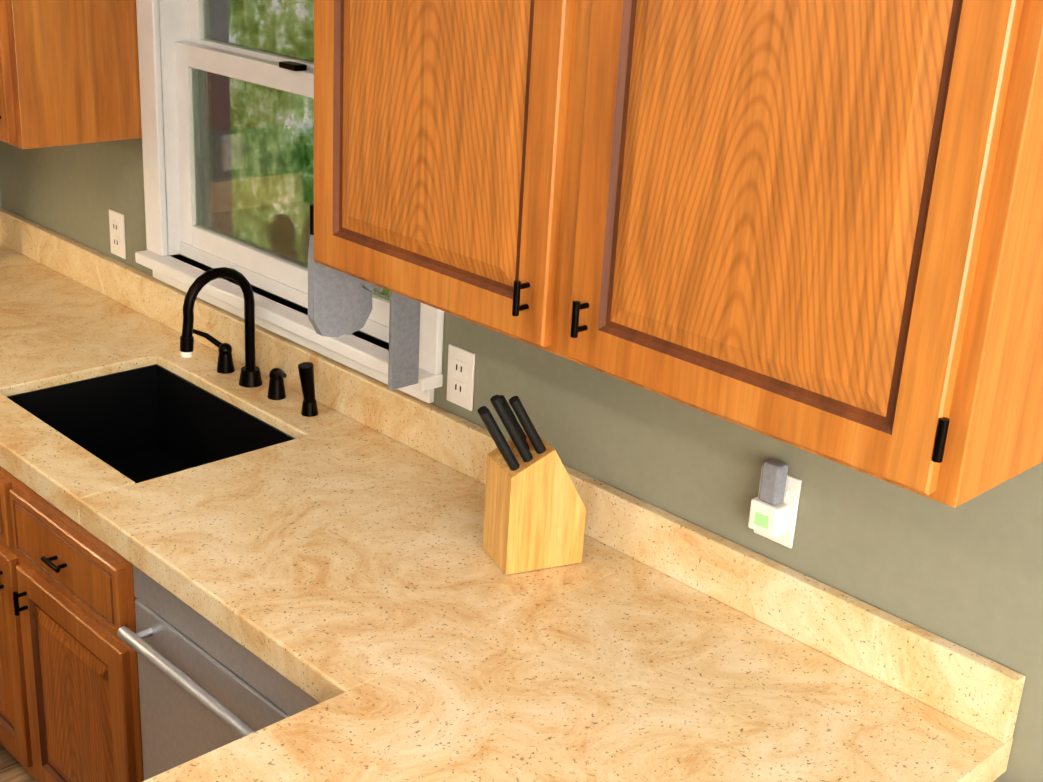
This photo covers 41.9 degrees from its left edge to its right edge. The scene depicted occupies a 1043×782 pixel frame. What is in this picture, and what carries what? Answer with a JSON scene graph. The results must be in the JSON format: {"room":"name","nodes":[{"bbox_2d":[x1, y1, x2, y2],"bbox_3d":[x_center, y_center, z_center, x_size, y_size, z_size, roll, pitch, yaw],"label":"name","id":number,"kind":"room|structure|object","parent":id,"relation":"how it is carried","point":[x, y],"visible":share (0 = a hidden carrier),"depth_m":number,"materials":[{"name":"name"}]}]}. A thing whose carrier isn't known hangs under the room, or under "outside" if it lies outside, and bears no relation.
{"room":"kitchen","nodes":[
{"label":"kitchen","id":0,"kind":"room"},
{"bbox_2d":[0,744,36,781],"bbox_3d":[-2.821,0.968,2.766,4.320,0.060,10.200,-16,28,-42],"label":"floor","id":1,"kind":"structure","parent":0,"point":[12,769],"depth_m":3.17,"materials":[{"name":"wood"}]},
{"bbox_2d":[0,495,47,767],"bbox_3d":[-0.910,0.537,3.159,0.627,0.680,0.278,-16,28,-42],"label":"base cabinet","id":2,"kind":"object","parent":1,"relation":"on","point":[15,524],"depth_m":2.87,"materials":[{"name":"brown wood"}]},
{"bbox_2d":[4,531,143,781],"bbox_3d":[-0.667,0.639,2.927,0.627,0.680,0.425,-16,28,-42],"label":"base cabinet","id":3,"kind":"object","parent":1,"relation":"on","point":[78,696],"depth_m":2.65,"materials":[{"name":"brown wood"}]},
{"bbox_2d":[0,447,187,598],"bbox_3d":[-0.786,0.262,2.901,0.400,0.010,0.610,-16,28,-42],"label":"countertop","id":4,"kind":"structure","parent":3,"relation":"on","point":[141,464],"depth_m":3.11,"materials":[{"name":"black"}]},
{"bbox_2d":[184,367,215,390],"bbox_3d":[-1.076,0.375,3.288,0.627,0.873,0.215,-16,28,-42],"label":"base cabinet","id":5,"kind":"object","parent":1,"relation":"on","point":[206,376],"depth_m":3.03,"materials":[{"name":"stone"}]},
{"bbox_2d":[0,243,635,699],"bbox_3d":[-0.878,0.016,2.949,0.643,0.055,2.493,-16,28,-42],"label":"countertop","id":6,"kind":"structure","parent":5,"relation":"on","point":[342,555],"depth_m":2.40,"materials":[{"name":"beige stone"}]},
{"bbox_2d":[179,267,318,416],"bbox_3d":[-0.621,-0.122,2.885,0.196,0.276,0.420,-16,28,-42],"label":"faucet","id":7,"kind":"object","parent":6,"relation":"on","point":[245,387],"depth_m":2.92,"materials":[{"name":"black metal"}]},
{"bbox_2d":[478,395,585,574],"bbox_3d":[0.003,0.136,2.247,0.192,0.312,0.100,-6,23,-23],"label":"knife block","id":8,"kind":"object","parent":6,"relation":"on","point":[534,513],"visible":1,"depth_m":2.23,"materials":[{"name":"brown wood"}]},
{"bbox_2d":[117,565,318,780],"bbox_3d":[-0.297,0.711,2.524,0.657,0.872,0.609,-16,28,-42],"label":"dishwasher","id":9,"kind":"object","parent":1,"relation":"on","point":[206,686],"visible":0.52,"depth_m":2.31,"materials":[{"name":"silver metal"}]},
{"bbox_2d":[0,471,133,590],"bbox_3d":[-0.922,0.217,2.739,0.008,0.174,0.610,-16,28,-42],"label":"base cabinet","id":10,"kind":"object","parent":0,"relation":"attached to","point":[26,500],"depth_m":2.54,"materials":[{"name":"brown wood"}]},
{"bbox_2d":[0,138,1042,781],"bbox_3d":[0.421,0.059,2.132,0.120,2.446,5.400,-16,28,-42],"label":"wall","id":11,"kind":"structure","parent":0,"point":[968,574],"depth_m":2.15,"materials":[{"name":"paint"}]},
{"bbox_2d":[0,0,141,148],"bbox_3d":[-1.189,-1.003,3.183,0.354,0.764,0.540,-16,28,-42],"label":"upper cabinet","id":12,"kind":"object","parent":11,"relation":"attached to","point":[69,72],"visible":0.85,"depth_m":3.08,"materials":[{"name":"brown wood"}]},
{"bbox_2d":[109,209,125,258],"bbox_3d":[-1.028,-0.399,3.461,0.008,0.115,0.072,-16,28,-42],"label":"electrical outlet","id":13,"kind":"object","parent":11,"relation":"attached to","point":[117,233],"visible":1,"depth_m":3.46,"materials":[{"name":"white plastic"}]},
{"bbox_2d":[135,0,443,402],"bbox_3d":[-0.477,-0.656,2.844,0.170,1.111,1.090,-16,28,-42],"label":"window","id":14,"kind":"structure","parent":11,"relation":"in","point":[227,102],"depth_m":3.07,"materials":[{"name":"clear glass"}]},
{"bbox_2d":[446,344,474,410],"bbox_3d":[-0.117,-0.026,2.591,0.008,0.115,0.072,-16,28,-42],"label":"electrical outlet","id":15,"kind":"object","parent":11,"relation":"attached to","point":[460,376],"visible":1,"depth_m":2.59,"materials":[{"name":"white plastic"}]},
{"bbox_2d":[0,207,1024,742],"bbox_3d":[-0.608,0.137,2.779,0.530,0.330,3.162,-16,28,-42],"label":"backsplash","id":16,"kind":"structure","parent":11,"relation":"attached to","point":[172,413],"depth_m":2.65,"materials":[{"name":"beige stone"}]},
{"bbox_2d":[309,0,1042,507],"bbox_3d":[0.181,-0.428,1.879,0.354,0.764,1.222,-16,28,-42],"label":"upper cabinet","id":17,"kind":"object","parent":11,"relation":"attached to","point":[813,226],"visible":1,"depth_m":1.64,"materials":[{"name":"brown wood"}]},
{"bbox_2d":[308,235,420,389],"bbox_3d":[-0.282,-0.176,2.460,0.252,0.395,0.035,-16,28,-42],"label":"towel","id":18,"kind":"object","parent":17,"relation":"hanging from","point":[339,303],"visible":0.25,"depth_m":2.44,"materials":[{"name":"grey fabric"}]},
{"bbox_2d":[748,459,801,547],"bbox_3d":[0.382,0.172,2.087,0.041,0.138,0.072,-16,28,-42],"label":"electrical outlet","id":19,"kind":"object","parent":11,"relation":"attached to","point":[773,510],"visible":1,"depth_m":2.07,"materials":[{"name":"white plastic"}]},
{"bbox_2d":[136,563,1012,781],"bbox_3d":[-0.165,0.587,1.552,1.708,0.055,0.669,-16,28,-42],"label":"countertop","id":20,"kind":"structure","parent":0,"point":[632,673],"depth_m":1.89,"materials":[{"name":"beige stone"}]}
]}

